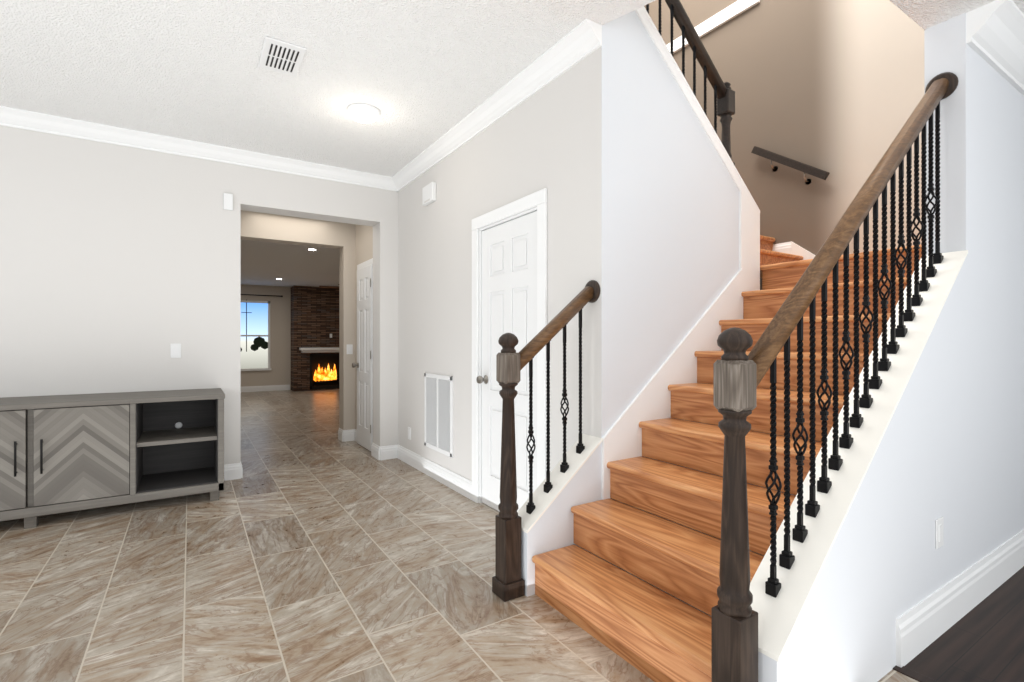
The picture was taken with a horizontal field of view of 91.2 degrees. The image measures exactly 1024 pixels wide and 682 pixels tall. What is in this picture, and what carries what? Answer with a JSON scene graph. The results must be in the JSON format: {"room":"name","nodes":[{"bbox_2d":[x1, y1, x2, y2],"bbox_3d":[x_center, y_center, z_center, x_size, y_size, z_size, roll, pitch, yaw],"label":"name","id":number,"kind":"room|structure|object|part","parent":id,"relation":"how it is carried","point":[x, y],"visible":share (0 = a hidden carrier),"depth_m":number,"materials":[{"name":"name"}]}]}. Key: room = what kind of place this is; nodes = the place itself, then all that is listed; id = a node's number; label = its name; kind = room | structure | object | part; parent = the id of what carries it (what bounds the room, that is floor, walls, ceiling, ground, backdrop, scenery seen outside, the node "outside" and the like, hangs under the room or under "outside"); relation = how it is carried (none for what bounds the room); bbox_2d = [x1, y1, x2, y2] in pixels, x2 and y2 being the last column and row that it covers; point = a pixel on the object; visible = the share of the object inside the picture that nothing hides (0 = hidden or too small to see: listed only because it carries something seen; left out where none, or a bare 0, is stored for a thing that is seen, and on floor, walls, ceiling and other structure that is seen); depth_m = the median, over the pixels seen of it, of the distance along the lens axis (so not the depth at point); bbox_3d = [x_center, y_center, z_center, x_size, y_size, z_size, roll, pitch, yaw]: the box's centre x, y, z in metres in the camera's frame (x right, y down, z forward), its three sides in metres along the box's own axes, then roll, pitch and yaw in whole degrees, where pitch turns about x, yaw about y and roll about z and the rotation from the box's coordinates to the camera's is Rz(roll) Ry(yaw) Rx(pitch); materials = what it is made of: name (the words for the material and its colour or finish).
{"room":"entrance hall","nodes":[
{"label":"entrance hall","id":0,"kind":"room"},
{"bbox_2d":[0,125,397,464],"bbox_3d":[-3.709,-0.220,3.667,6.120,2.840,0.240,0,0,-33],"label":"wall","id":1,"kind":"structure","parent":0,"point":[120,268],"depth_m":4.00,"materials":[{"name":"white paint"}]},
{"bbox_2d":[171,344,180,357],"bbox_3d":[-2.767,0.080,4.125,0.072,0.118,0.009,0,0,-33],"label":"switch plate","id":2,"kind":"object","parent":1,"relation":"attached to","point":[175,350],"visible":1,"depth_m":4.12,"materials":[{"name":"white plastic"}]},
{"bbox_2d":[0,106,399,191],"bbox_3d":[-3.667,-1.588,3.490,6.000,0.105,0.105,0,0,-33],"label":"crown molding","id":3,"kind":"structure","parent":1,"relation":"attached to","point":[9,117],"depth_m":4.09,"materials":[{"name":"white wood"}]},
{"bbox_2d":[223,193,232,210],"bbox_3d":[-2.448,-1.200,4.322,0.070,0.140,0.022,0,0,-33],"label":"sensor","id":4,"kind":"object","parent":1,"relation":"attached to","point":[227,201],"visible":1,"depth_m":4.31,"materials":[{"name":"white plastic"}]},
{"bbox_2d":[224,463,242,480],"bbox_3d":[-4.285,1.132,3.145,4.586,0.135,0.016,0,0,-33],"label":"baseboard","id":5,"kind":"structure","parent":1,"relation":"attached to","point":[231,471],"depth_m":4.34,"materials":[{"name":"white wood"}]},
{"bbox_2d":[241,285,290,389],"bbox_3d":[-6.116,-0.060,11.932,5.100,2.520,0.150,0,0,-33],"label":"wall","id":6,"kind":"structure","parent":0,"point":[279,373],"depth_m":12.11,"materials":[{"name":"beige paint"}]},
{"bbox_2d":[241,300,270,370],"bbox_3d":[-6.137,-0.135,11.794,0.855,1.670,0.060,0,0,-33],"label":"window","id":7,"kind":"structure","parent":6,"relation":"in","point":[255,335],"depth_m":11.85,"materials":[{"name":"white"}]},
{"bbox_2d":[241,294,282,296],"bbox_3d":[-6.261,-1.080,11.678,1.680,0.044,0.121,0,0,-33],"label":"curtain rod","id":8,"kind":"object","parent":6,"relation":"attached to","point":[262,295],"visible":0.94,"depth_m":11.85,"materials":[{"name":"black metal"}]},
{"bbox_2d":[241,239,338,286],"bbox_3d":[-3.952,-1.410,8.562,5.400,0.180,8.260,0,0,-33],"label":"ceiling","id":9,"kind":"structure","parent":0,"point":[268,263],"depth_m":8.76,"materials":[{"name":"white paint"}]},
{"bbox_2d":[319,284,338,287],"bbox_3d":[-3.147,-1.157,9.997,1.293,0.325,1.236,0,0,-33],"label":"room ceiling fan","id":10,"kind":"object","parent":9,"relation":"hanging from","point":[329,286],"visible":0.08,"depth_m":9.82,"materials":[{"name":"black"}]},
{"bbox_2d":[241,210,352,429],"bbox_3d":[-2.582,-0.220,5.734,1.750,2.840,0.200,0,0,-33],"label":"wall","id":11,"kind":"structure","parent":0,"point":[255,226],"depth_m":5.98,"materials":[{"name":"beige paint"}]},
{"bbox_2d":[347,344,352,353],"bbox_3d":[-1.949,0.100,6.016,0.072,0.118,0.009,0,0,-33],"label":"light switch","id":12,"kind":"object","parent":11,"relation":"attached to","point":[349,348],"visible":1,"depth_m":6.02,"materials":[{"name":"white plastic"}]},
{"bbox_2d":[353,224,372,429],"bbox_3d":[-1.598,-0.220,5.700,0.130,2.840,0.900,0,0,-33],"label":"wall","id":13,"kind":"structure","parent":0,"point":[353,243],"depth_m":6.02,"materials":[{"name":"beige paint"}]},
{"bbox_2d":[241,384,356,441],"bbox_3d":[-4.655,1.133,7.992,3.300,0.135,8.060,0,0,-33],"label":"baseboard","id":14,"kind":"structure","parent":13,"relation":"attached to","point":[347,435],"depth_m":11.75,"materials":[{"name":"white wood"}]},
{"bbox_2d":[352,265,372,450],"bbox_3d":[-1.685,0.183,5.622,0.107,2.018,0.549,0,0,-33],"label":"hall door","id":15,"kind":"structure","parent":13,"relation":"in","point":[364,364],"depth_m":5.60,"materials":[{"name":"white wood"}]},
{"bbox_2d":[357,258,372,269],"bbox_3d":[-1.643,0.150,5.653,0.016,2.100,0.690,0,0,-33],"label":"door frame","id":16,"kind":"structure","parent":13,"relation":"attached to","point":[365,264],"depth_m":5.65,"materials":[{"name":"white wood"}]},
{"bbox_2d":[0,389,918,681],"bbox_3d":[-1.645,1.260,4.969,11.000,0.120,18.200,0,0,-33],"label":"floor","id":17,"kind":"structure","parent":0,"point":[310,547],"depth_m":2.45,"materials":[{"name":"beige tile"}]},
{"bbox_2d":[0,392,143,528],"bbox_3d":[-3.234,0.815,3.440,1.086,0.770,0.584,0,0,-33],"label":"sideboard","id":18,"kind":"object","parent":17,"relation":"on","point":[66,453],"depth_m":3.30,"materials":[{"name":"grey wood"}]},
{"bbox_3d":[-3.297,0.750,3.050,0.489,0.620,0.052,0,0,-33],"label":"door","id":19,"kind":"part","parent":18,"relation":"part of","materials":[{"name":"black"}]},
{"bbox_3d":[-2.853,0.750,3.335,0.489,0.620,0.052,0,0,-33],"label":"door","id":20,"kind":"part","parent":18,"relation":"part of","materials":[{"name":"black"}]},
{"bbox_2d":[140,388,224,501],"bbox_3d":[-2.567,0.815,3.869,0.570,0.770,0.584,0,0,-33],"label":"open shelf unit","id":21,"kind":"object","parent":17,"relation":"on","point":[182,433],"depth_m":3.97,"materials":[{"name":"grey wood"}]},
{"bbox_2d":[291,286,338,390],"bbox_3d":[-4.627,-0.059,12.409,1.480,2.518,0.645,0,0,-33],"label":"fireplace","id":22,"kind":"object","parent":17,"relation":"on","point":[314,345],"visible":0.77,"depth_m":12.18,"materials":[{"name":"brick"}]},
{"bbox_2d":[492,280,599,601],"bbox_3d":[0.181,0.438,2.505,0.588,1.523,0.120,0,0,-33],"label":"stair railing","id":23,"kind":"object","parent":17,"relation":"on","point":[508,582],"visible":1,"depth_m":2.36,"materials":[{"name":"black metal"}]},
{"bbox_2d":[532,235,921,681],"bbox_3d":[1.008,0.060,3.612,2.900,2.280,3.110,0,0,-33],"label":"flight","id":24,"kind":"object","parent":17,"relation":"on","point":[633,579],"visible":0.31,"depth_m":2.25,"materials":[{"name":"brown wood"}]},
{"bbox_2d":[646,0,734,164],"bbox_3d":[0.893,-1.882,2.962,1.303,1.610,0.086,0,0,-33],"label":"stair railing","id":25,"kind":"object","parent":24,"relation":"on","point":[724,98],"visible":0.67,"depth_m":3.16,"materials":[{"name":"black metal"}]},
{"bbox_2d":[711,72,958,681],"bbox_3d":[1.291,-0.017,1.869,1.648,2.434,0.120,0,0,-33],"label":"stair railing","id":26,"kind":"object","parent":17,"relation":"on","point":[738,374],"visible":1,"depth_m":1.69,"materials":[{"name":"black metal"}]},
{"bbox_2d":[398,59,583,480],"bbox_3d":[-0.339,-0.220,3.971,0.120,2.840,2.890,0,0,-33],"label":"wall","id":27,"kind":"structure","parent":0,"point":[532,144],"depth_m":3.81,"materials":[{"name":"white paint"}]},
{"bbox_2d":[408,427,410,439],"bbox_3d":[-1.001,0.900,4.883,0.008,0.118,0.072,0,0,-33],"label":"outlet","id":28,"kind":"object","parent":27,"relation":"attached to","point":[409,433],"visible":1,"depth_m":4.87,"materials":[{"name":"white plastic"}]},
{"bbox_2d":[422,182,435,205],"bbox_3d":[-0.734,-1.300,4.436,0.042,0.160,0.220,0,0,-33],"label":"sensor","id":29,"kind":"object","parent":27,"relation":"attached to","point":[428,194],"visible":1,"depth_m":4.40,"materials":[{"name":"white plastic"}]},
{"bbox_2d":[396,445,471,499],"bbox_3d":[-0.737,1.132,4.465,0.016,0.135,1.630,0,0,-33],"label":"baseboard","id":30,"kind":"structure","parent":27,"relation":"attached to","point":[452,480],"depth_m":4.31,"materials":[{"name":"white wood"}]},
{"bbox_2d":[424,373,452,457],"bbox_3d":[-0.638,0.620,4.314,0.012,0.660,0.570,0,0,-33],"label":"air vent","id":31,"kind":"object","parent":27,"relation":"in","point":[438,413],"visible":1,"depth_m":4.29,"materials":[{"name":"white metal"}]},
{"bbox_2d":[392,19,601,189],"bbox_3d":[-0.365,-1.588,3.802,0.105,0.105,2.914,0,0,-33],"label":"crown molding","id":32,"kind":"structure","parent":27,"relation":"attached to","point":[585,38],"depth_m":3.22,"materials":[{"name":"white wood"}]},
{"bbox_2d":[476,211,536,511],"bbox_3d":[-0.042,0.191,3.385,0.107,2.003,0.729,0,0,-33],"label":"closet door","id":33,"kind":"structure","parent":27,"relation":"in","point":[509,276],"depth_m":3.40,"materials":[{"name":"white wood"}]},
{"bbox_2d":[472,188,546,502],"bbox_3d":[0.004,0.142,3.419,0.138,2.115,0.930,0,0,-33],"label":"trim","id":34,"kind":"structure","parent":27,"relation":"attached to","point":[538,199],"depth_m":3.37,"materials":[{"name":"white wood"}]},
{"bbox_2d":[0,0,1023,176],"bbox_3d":[0.840,-1.705,1.098,11.000,0.470,9.000,0,0,-33],"label":"ceiling","id":35,"kind":"structure","parent":0,"point":[421,75],"depth_m":2.96,"materials":[{"name":"white paint"}]},
{"bbox_2d":[258,36,306,76],"bbox_3d":[-1.330,-1.634,2.895,0.210,0.011,0.350,0,0,-33],"label":"ceiling vent","id":36,"kind":"object","parent":35,"relation":"in","point":[282,57],"visible":1,"depth_m":2.87,"materials":[{"name":"white metal"}]},
{"bbox_2d":[347,103,379,122],"bbox_3d":[-1.054,-1.601,3.566,0.228,0.076,0.228,0,0,-33],"label":"dome ceiling light","id":37,"kind":"object","parent":35,"relation":"attached to","point":[362,113],"visible":1,"depth_m":3.50,"materials":[{"name":"white glass"}]},
{"bbox_2d":[521,10,738,596],"bbox_3d":[0.820,-0.443,2.915,1.870,3.287,0.140,0,0,-33],"label":"wall","id":38,"kind":"structure","parent":0,"point":[661,229],"depth_m":2.74,"materials":[{"name":"white paint"}]},
{"bbox_2d":[517,268,742,532],"bbox_3d":[0.744,0.211,2.863,1.695,1.378,0.162,0,0,-33],"label":"trim","id":39,"kind":"structure","parent":38,"relation":"attached to","point":[621,439],"depth_m":2.77,"materials":[{"name":"white wood"}]},
{"bbox_2d":[635,6,759,291],"bbox_3d":[1.024,-0.458,3.046,1.415,3.317,0.164,0,0,-33],"label":"trim","id":40,"kind":"structure","parent":38,"relation":"attached to","point":[749,236],"depth_m":3.25,"materials":[{"name":"white wood"}]},
{"bbox_2d":[480,0,815,513],"bbox_3d":[0.849,-1.750,4.259,2.430,5.900,2.090,0,0,-33],"label":"wall","id":41,"kind":"structure","parent":0,"point":[766,53],"depth_m":4.37,"materials":[{"name":"beige paint"}]},
{"bbox_2d":[751,146,829,184],"bbox_3d":[2.320,-1.490,4.187,0.088,0.450,0.633,0,0,-33],"label":"handrail","id":42,"kind":"object","parent":41,"relation":"attached to","point":[796,165],"depth_m":4.13,"materials":[{"name":"brown wood"}]},
{"bbox_2d":[816,0,923,254],"bbox_3d":[2.287,-1.750,4.415,0.120,5.900,3.380,0,0,-33],"label":"wall","id":43,"kind":"structure","parent":0,"point":[834,89],"depth_m":3.77,"materials":[{"name":"beige paint"}]},
{"bbox_2d":[666,0,759,53],"bbox_3d":[1.776,-3.060,5.073,0.030,0.120,1.520,0,0,-33],"label":"trim","id":44,"kind":"structure","parent":43,"relation":"attached to","point":[727,14],"depth_m":4.75,"materials":[{"name":"white wood"}]},
{"bbox_2d":[772,241,815,259],"bbox_3d":[2.595,-0.672,3.811,0.016,0.325,1.730,0,0,-33],"label":"baseboard","id":45,"kind":"structure","parent":43,"relation":"attached to","point":[791,247],"depth_m":4.19,"materials":[{"name":"white wood"}]},
{"bbox_2d":[758,13,1023,681],"bbox_3d":[2.983,-0.220,2.943,5.400,2.840,0.150,0,0,-33],"label":"wall","id":46,"kind":"structure","parent":0,"point":[887,563],"depth_m":2.23,"materials":[{"name":"white paint"}]},
{"bbox_2d":[750,250,967,661],"bbox_3d":[1.348,0.250,1.893,1.525,1.311,0.166,0,0,-33],"label":"trim","id":47,"kind":"structure","parent":46,"relation":"attached to","point":[779,615],"depth_m":1.73,"materials":[{"name":"white wood"}]},
{"bbox_2d":[936,517,942,548],"bbox_3d":[1.764,0.791,2.066,0.072,0.118,0.008,0,0,-33],"label":"outlet","id":48,"kind":"object","parent":46,"relation":"attached to","point":[939,532],"visible":1,"depth_m":2.06,"materials":[{"name":"white plastic"}]},
{"bbox_2d":[896,530,1023,666],"bbox_3d":[3.360,1.112,3.086,4.610,0.176,0.016,0,0,-33],"label":"baseboard","id":49,"kind":"structure","parent":46,"relation":"attached to","point":[922,625],"depth_m":2.13,"materials":[{"name":"white wood"}]},
{"bbox_2d":[966,0,1023,95],"bbox_3d":[3.702,-1.402,3.235,3.875,0.136,0.136,0,0,-33],"label":"crown molding","id":50,"kind":"structure","parent":46,"relation":"attached to","point":[995,34],"depth_m":2.29,"materials":[{"name":"white wood"}]},
{"bbox_2d":[893,566,1023,681],"bbox_3d":[4.643,1.258,1.061,4.640,0.124,4.830,0,0,-33],"label":"floor","id":51,"kind":"structure","parent":0,"point":[983,641],"depth_m":1.96,"materials":[{"name":"brown wood"}]}
]}

